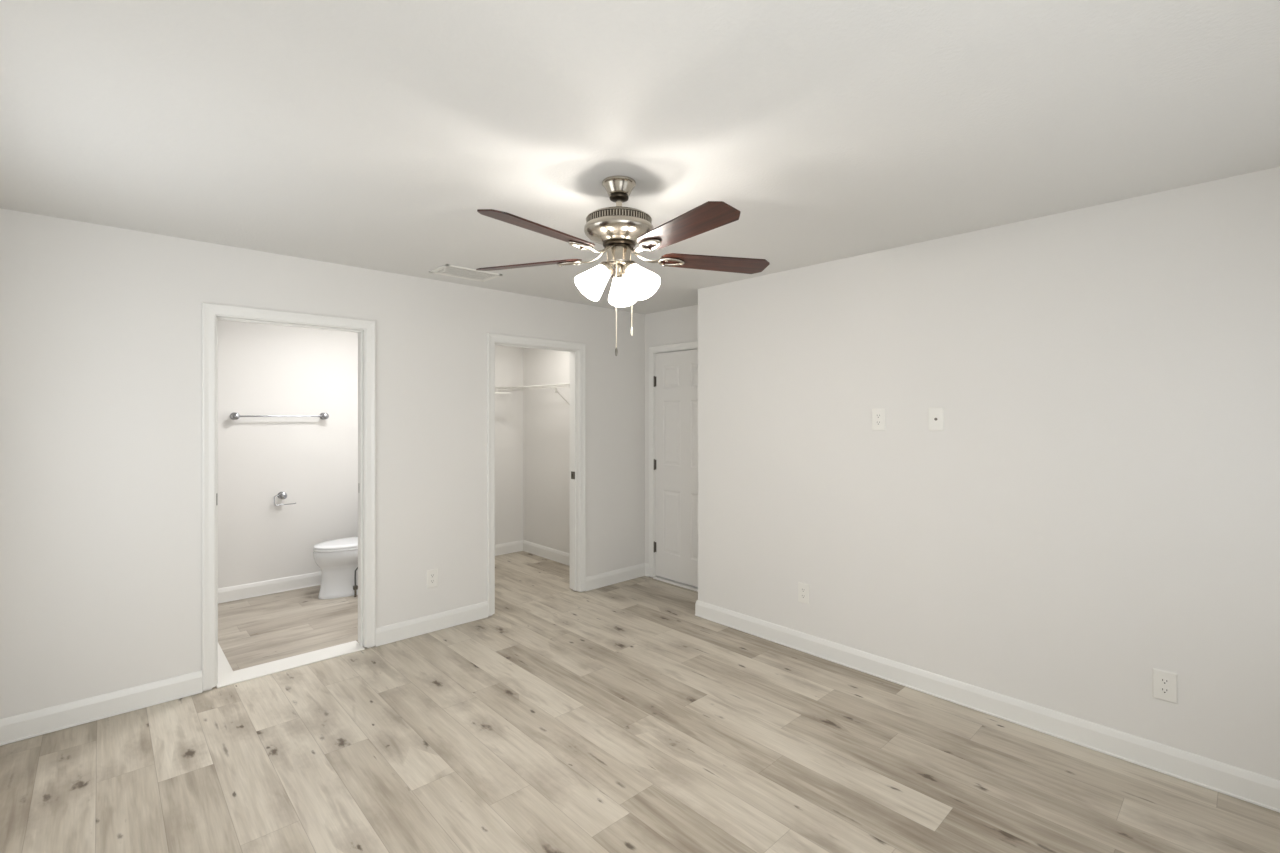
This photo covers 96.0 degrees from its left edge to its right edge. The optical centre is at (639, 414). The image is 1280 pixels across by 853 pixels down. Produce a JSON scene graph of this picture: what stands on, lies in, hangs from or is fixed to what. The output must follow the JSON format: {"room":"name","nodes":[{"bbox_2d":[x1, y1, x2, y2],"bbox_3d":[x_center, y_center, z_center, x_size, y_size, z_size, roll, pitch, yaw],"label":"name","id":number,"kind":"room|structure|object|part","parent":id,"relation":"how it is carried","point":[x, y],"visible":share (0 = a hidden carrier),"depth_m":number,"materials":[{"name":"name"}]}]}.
{"room":"empty bedroom","nodes":[
{"label":"empty bedroom","id":0,"kind":"room"},
{"bbox_2d":[218,320,357,588],"bbox_3d":[-2.863,0.280,4.015,2.710,2.440,1.715,0,0,-43],"label":"wall","id":1,"kind":"structure","parent":0,"point":[264,369],"depth_m":4.89,"materials":[{"name":"white paint"}]},
{"bbox_2d":[218,643,232,674],"bbox_3d":[-2.776,1.497,3.461,0.450,0.006,0.712,0,0,-43],"label":"trim","id":2,"kind":"structure","parent":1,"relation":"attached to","point":[224,666],"depth_m":3.45,"materials":[{"name":"white wood"}]},
{"bbox_2d":[218,572,321,603],"bbox_3d":[-2.793,1.440,4.012,2.610,0.115,1.615,0,0,-43],"label":"baseboard","id":3,"kind":"structure","parent":1,"relation":"attached to","point":[227,594],"depth_m":4.81,"materials":[{"name":"white paint"}]},
{"bbox_2d":[230,412,328,419],"bbox_3d":[-3.014,0.010,4.848,0.712,0.062,0.092,0,0,-43],"label":"towel bar","id":4,"kind":"object","parent":1,"relation":"attached to","point":[234,416],"visible":1,"depth_m":4.80,"materials":[{"name":"silver metal"}]},
{"bbox_3d":[-3.251,0.010,4.626,0.062,0.062,0.092,0,0,-43],"label":"post","id":5,"kind":"part","parent":4,"relation":"part of","materials":[{"name":"silver metal"}]},
{"bbox_3d":[-2.777,0.010,5.071,0.062,0.062,0.092,0,0,-43],"label":"post","id":6,"kind":"part","parent":4,"relation":"part of","materials":[{"name":"silver metal"}]},
{"bbox_2d":[274,492,295,505],"bbox_3d":[-3.000,0.703,4.863,0.165,0.106,0.090,0,0,-43],"label":"toilet paper holder","id":7,"kind":"object","parent":1,"relation":"attached to","point":[281,495],"visible":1,"depth_m":4.82,"materials":[{"name":"silver metal"}]},
{"bbox_3d":[-3.011,0.680,4.853,0.060,0.060,0.090,0,0,-43],"label":"post","id":8,"kind":"part","parent":7,"relation":"part of","materials":[{"name":"silver metal"}]},
{"bbox_2d":[0,208,644,718],"bbox_3d":[-1.519,0.280,4.010,4.365,2.440,0.130,0,0,-43],"label":"wall","id":9,"kind":"structure","parent":0,"point":[101,325],"depth_m":3.02,"materials":[{"name":"white paint"}]},
{"bbox_2d":[0,670,201,745],"bbox_3d":[-2.679,1.440,2.824,0.851,0.115,0.016,0,0,-43],"label":"baseboard","id":10,"kind":"structure","parent":9,"relation":"attached to","point":[19,727],"depth_m":2.83,"materials":[{"name":"white paint"}]},
{"bbox_2d":[202,302,375,690],"bbox_3d":[-2.085,0.441,3.469,0.898,2.099,0.146,0,0,-43],"label":"trim","id":11,"kind":"structure","parent":9,"relation":"attached to","point":[211,312],"depth_m":3.35,"materials":[{"name":"white paint"}]},
{"bbox_2d":[216,641,364,687],"bbox_3d":[-2.098,1.495,3.483,0.768,0.010,0.177,0,0,-43],"label":"trim","id":12,"kind":"structure","parent":9,"relation":"attached to","point":[226,679],"depth_m":3.45,"materials":[{"name":"white wood"}]},
{"bbox_2d":[375,601,487,646],"bbox_3d":[-1.422,1.440,4.001,0.797,0.115,0.016,0,0,-43],"label":"baseboard","id":13,"kind":"structure","parent":9,"relation":"attached to","point":[403,630],"depth_m":3.97,"materials":[{"name":"white paint"}]},
{"bbox_2d":[427,568,437,588],"bbox_3d":[-1.439,1.133,3.990,0.078,0.125,0.008,0,0,-43],"label":"wall outlet","id":14,"kind":"object","parent":9,"relation":"attached to","point":[432,575],"visible":1,"depth_m":3.99,"materials":[{"name":"white plastic"}]},
{"bbox_2d":[487,333,585,615],"bbox_3d":[-0.842,0.441,4.633,0.913,2.099,0.146,0,0,-43],"label":"trim","id":15,"kind":"structure","parent":9,"relation":"attached to","point":[577,350],"depth_m":4.86,"materials":[{"name":"white paint"}]},
{"bbox_2d":[585,563,649,590],"bbox_3d":[-0.190,1.440,5.121,0.706,0.115,0.066,0,0,-43],"label":"baseboard","id":16,"kind":"structure","parent":9,"relation":"attached to","point":[636,571],"depth_m":5.13,"materials":[{"name":"white paint"}]},
{"bbox_2d":[495,345,569,553],"bbox_3d":[-1.251,0.280,5.450,1.405,2.440,1.605,0,0,-43],"label":"wall","id":17,"kind":"structure","parent":0,"point":[532,427],"depth_m":6.17,"materials":[{"name":"white paint"}]},
{"bbox_2d":[495,386,511,393],"bbox_3d":[-1.781,-0.125,5.705,0.976,0.330,0.311,0,0,-43],"label":"wire shelf","id":18,"kind":"object","parent":17,"relation":"attached to","point":[496,387],"visible":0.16,"depth_m":5.88,"materials":[{"name":"white metal"}]},
{"bbox_3d":[-1.692,-0.223,5.609,0.976,0.019,0.019,0,0,-43],"label":"hanging rod","id":19,"kind":"part","parent":18,"relation":"part of","materials":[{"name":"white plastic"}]},
{"bbox_2d":[495,540,569,565],"bbox_3d":[-1.254,1.440,5.379,1.305,0.115,1.505,0,0,-43],"label":"baseboard","id":20,"kind":"structure","parent":17,"relation":"attached to","point":[522,545],"depth_m":6.15,"materials":[{"name":"white paint"}]},
{"bbox_2d":[498,383,569,405],"bbox_3d":[-0.890,-0.125,5.720,0.311,0.330,1.501,0,0,-43],"label":"wire shelf","id":21,"kind":"object","parent":17,"relation":"attached to","point":[555,386],"visible":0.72,"depth_m":5.71,"materials":[{"name":"white metal"}]},
{"bbox_2d":[0,0,1279,313],"bbox_3d":[-0.622,-0.990,2.942,4.515,0.100,6.345,0,0,-43],"label":"ceiling","id":22,"kind":"structure","parent":0,"point":[368,134],"depth_m":1.82,"materials":[{"name":"white paint"}]},
{"bbox_2d":[429,264,501,281],"bbox_3d":[-1.149,-0.926,3.808,0.390,0.028,0.260,0,0,-43],"label":"ceiling vent","id":23,"kind":"object","parent":22,"relation":"in","point":[447,269],"visible":1,"depth_m":3.79,"materials":[{"name":"white metal"}]},
{"bbox_2d":[476,175,769,355],"bbox_3d":[-0.086,-0.587,2.288,1.256,0.705,1.256,0,0,-43],"label":"ceiling fan","id":24,"kind":"object","parent":22,"relation":"hanging from","point":[618,229],"visible":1,"depth_m":2.25,"materials":[{"name":"brown wood"}]},
{"bbox_3d":[-0.476,-0.642,2.467,0.482,0.006,0.132,0,12,20],"label":"blade","id":25,"kind":"part","parent":24,"relation":"part of","materials":[{"name":"brown wood"}]},
{"bbox_3d":[-0.340,-0.642,1.997,0.132,0.006,0.482,15,9,37],"label":"blade","id":26,"kind":"part","parent":24,"relation":"part of","materials":[{"name":"brown wood"}]},
{"bbox_3d":[-0.192,-0.527,2.284,0.145,0.148,0.123,0,0,-43],"label":"lamp shade","id":27,"kind":"part","parent":24,"relation":"part of","materials":[{"name":"white glass"}]},
{"bbox_3d":[-0.135,-0.590,2.301,0.065,0.067,0.063,0,0,18],"label":"lamp arm","id":28,"kind":"part","parent":24,"relation":"part of","materials":[{"name":"silver metal"}]},
{"bbox_3d":[-0.094,-0.435,2.278,0.004,0.357,0.005,0,0,-43],"label":"pull chain","id":29,"kind":"part","parent":24,"relation":"part of","materials":[{"name":"silver metal"}]},
{"bbox_3d":[-0.076,-0.527,2.445,0.137,0.148,0.134,0,0,-43],"label":"lamp shade","id":30,"kind":"part","parent":24,"relation":"part of","materials":[{"name":"white glass"}]},
{"bbox_3d":[-0.042,-0.590,2.297,0.064,0.067,0.068,0,0,-43],"label":"lamp arm","id":31,"kind":"part","parent":24,"relation":"part of","materials":[{"name":"silver metal"}]},
{"bbox_3d":[0.010,-0.527,2.265,0.124,0.148,0.146,0,0,-43],"label":"lamp shade","id":32,"kind":"part","parent":24,"relation":"part of","materials":[{"name":"white glass"}]},
{"bbox_3d":[0.149,-0.642,1.981,0.132,0.006,0.482,14,-8,-33],"label":"blade","id":33,"kind":"part","parent":24,"relation":"part of","materials":[{"name":"brown wood"}]},
{"bbox_3d":[0.315,-0.642,2.441,0.482,0.006,0.132,0,-12,-16],"label":"blade","id":34,"kind":"part","parent":24,"relation":"part of","materials":[{"name":"brown wood"}]},
{"bbox_2d":[0,551,1279,852],"bbox_3d":[-0.622,1.550,2.942,4.515,0.100,6.345,0,0,-43],"label":"floor","id":35,"kind":"structure","parent":0,"point":[618,717],"depth_m":2.51,"materials":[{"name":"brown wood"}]},
{"bbox_2d":[313,537,357,598],"bbox_3d":[-2.388,1.115,4.916,0.715,0.770,0.450,0,0,-43],"label":"toilet","id":36,"kind":"object","parent":35,"relation":"on","point":[337,559],"visible":0.44,"depth_m":4.71,"materials":[{"name":"white ceramic"}]},
{"bbox_3d":[-2.474,1.097,4.835,0.477,0.019,0.366,0,0,-43],"label":"seat","id":37,"kind":"part","parent":36,"relation":"part of","materials":[{"name":"white plastic"}]},
{"bbox_3d":[-2.473,1.074,4.836,0.476,0.024,0.364,0,0,-43],"label":"lid","id":38,"kind":"part","parent":36,"relation":"part of","materials":[{"name":"white plastic"}]},
{"bbox_2d":[645,305,697,577],"bbox_3d":[0.442,0.280,5.036,0.100,2.440,1.054,0,0,-43],"label":"wall","id":39,"kind":"structure","parent":0,"point":[679,325],"depth_m":5.25,"materials":[{"name":"white paint"}]},
{"bbox_2d":[649,341,697,591],"bbox_3d":[0.404,0.434,5.024,0.171,2.132,0.888,0,0,-43],"label":"door","id":40,"kind":"structure","parent":39,"relation":"in","point":[673,368],"depth_m":5.12,"materials":[{"name":"white paint"}]},
{"bbox_2d":[698,167,1279,779],"bbox_3d":[1.779,0.280,3.274,0.557,2.440,3.346,0,0,-43],"label":"wall","id":41,"kind":"structure","parent":0,"point":[1095,507],"depth_m":2.76,"materials":[{"name":"white paint"}]},
{"bbox_2d":[798,582,808,603],"bbox_3d":[1.037,1.130,3.653,0.008,0.125,0.078,0,0,-43],"label":"wall outlet","id":42,"kind":"object","parent":41,"relation":"attached to","point":[803,589],"visible":1,"depth_m":3.65,"materials":[{"name":"white plastic"}]},
{"bbox_2d":[872,409,885,430],"bbox_3d":[1.367,0.026,3.300,0.008,0.125,0.078,0,0,-43],"label":"wall outlet","id":43,"kind":"object","parent":41,"relation":"attached to","point":[878,415],"visible":1,"depth_m":3.29,"materials":[{"name":"white plastic"}]},
{"bbox_2d":[928,407,943,430],"bbox_3d":[1.577,0.022,3.071,0.015,0.125,0.078,0,0,-43],"label":"cable plate","id":44,"kind":"object","parent":41,"relation":"attached to","point":[935,414],"visible":1,"depth_m":3.07,"materials":[{"name":"white plastic"}]},
{"bbox_2d":[695,600,1279,812],"bbox_3d":[1.731,1.440,3.240,0.474,0.115,3.362,0,0,-43],"label":"baseboard","id":45,"kind":"structure","parent":41,"relation":"attached to","point":[1242,784],"depth_m":2.74,"materials":[{"name":"white paint"}]},
{"bbox_2d":[1152,668,1177,703],"bbox_3d":[2.198,1.135,2.413,0.008,0.125,0.078,0,0,-43],"label":"wall outlet","id":46,"kind":"object","parent":41,"relation":"attached to","point":[1164,683],"visible":1,"depth_m":2.41,"materials":[{"name":"white plastic"}]},
{"bbox_2d":[1160,687,1169,694],"bbox_3d":[2.197,1.155,2.411,0.003,0.029,0.031,0,0,-43],"label":"receptacle","id":47,"kind":"object","parent":46,"relation":"attached to","point":[1163,690],"depth_m":2.41,"materials":[{"name":"grey plastic"}]},
{"bbox_2d":[1160,678,1169,684],"bbox_3d":[2.197,1.115,2.411,0.003,0.029,0.031,0,0,-43],"label":"receptacle","id":48,"kind":"object","parent":46,"relation":"attached to","point":[1163,681],"depth_m":2.41,"materials":[{"name":"grey plastic"}]}
]}

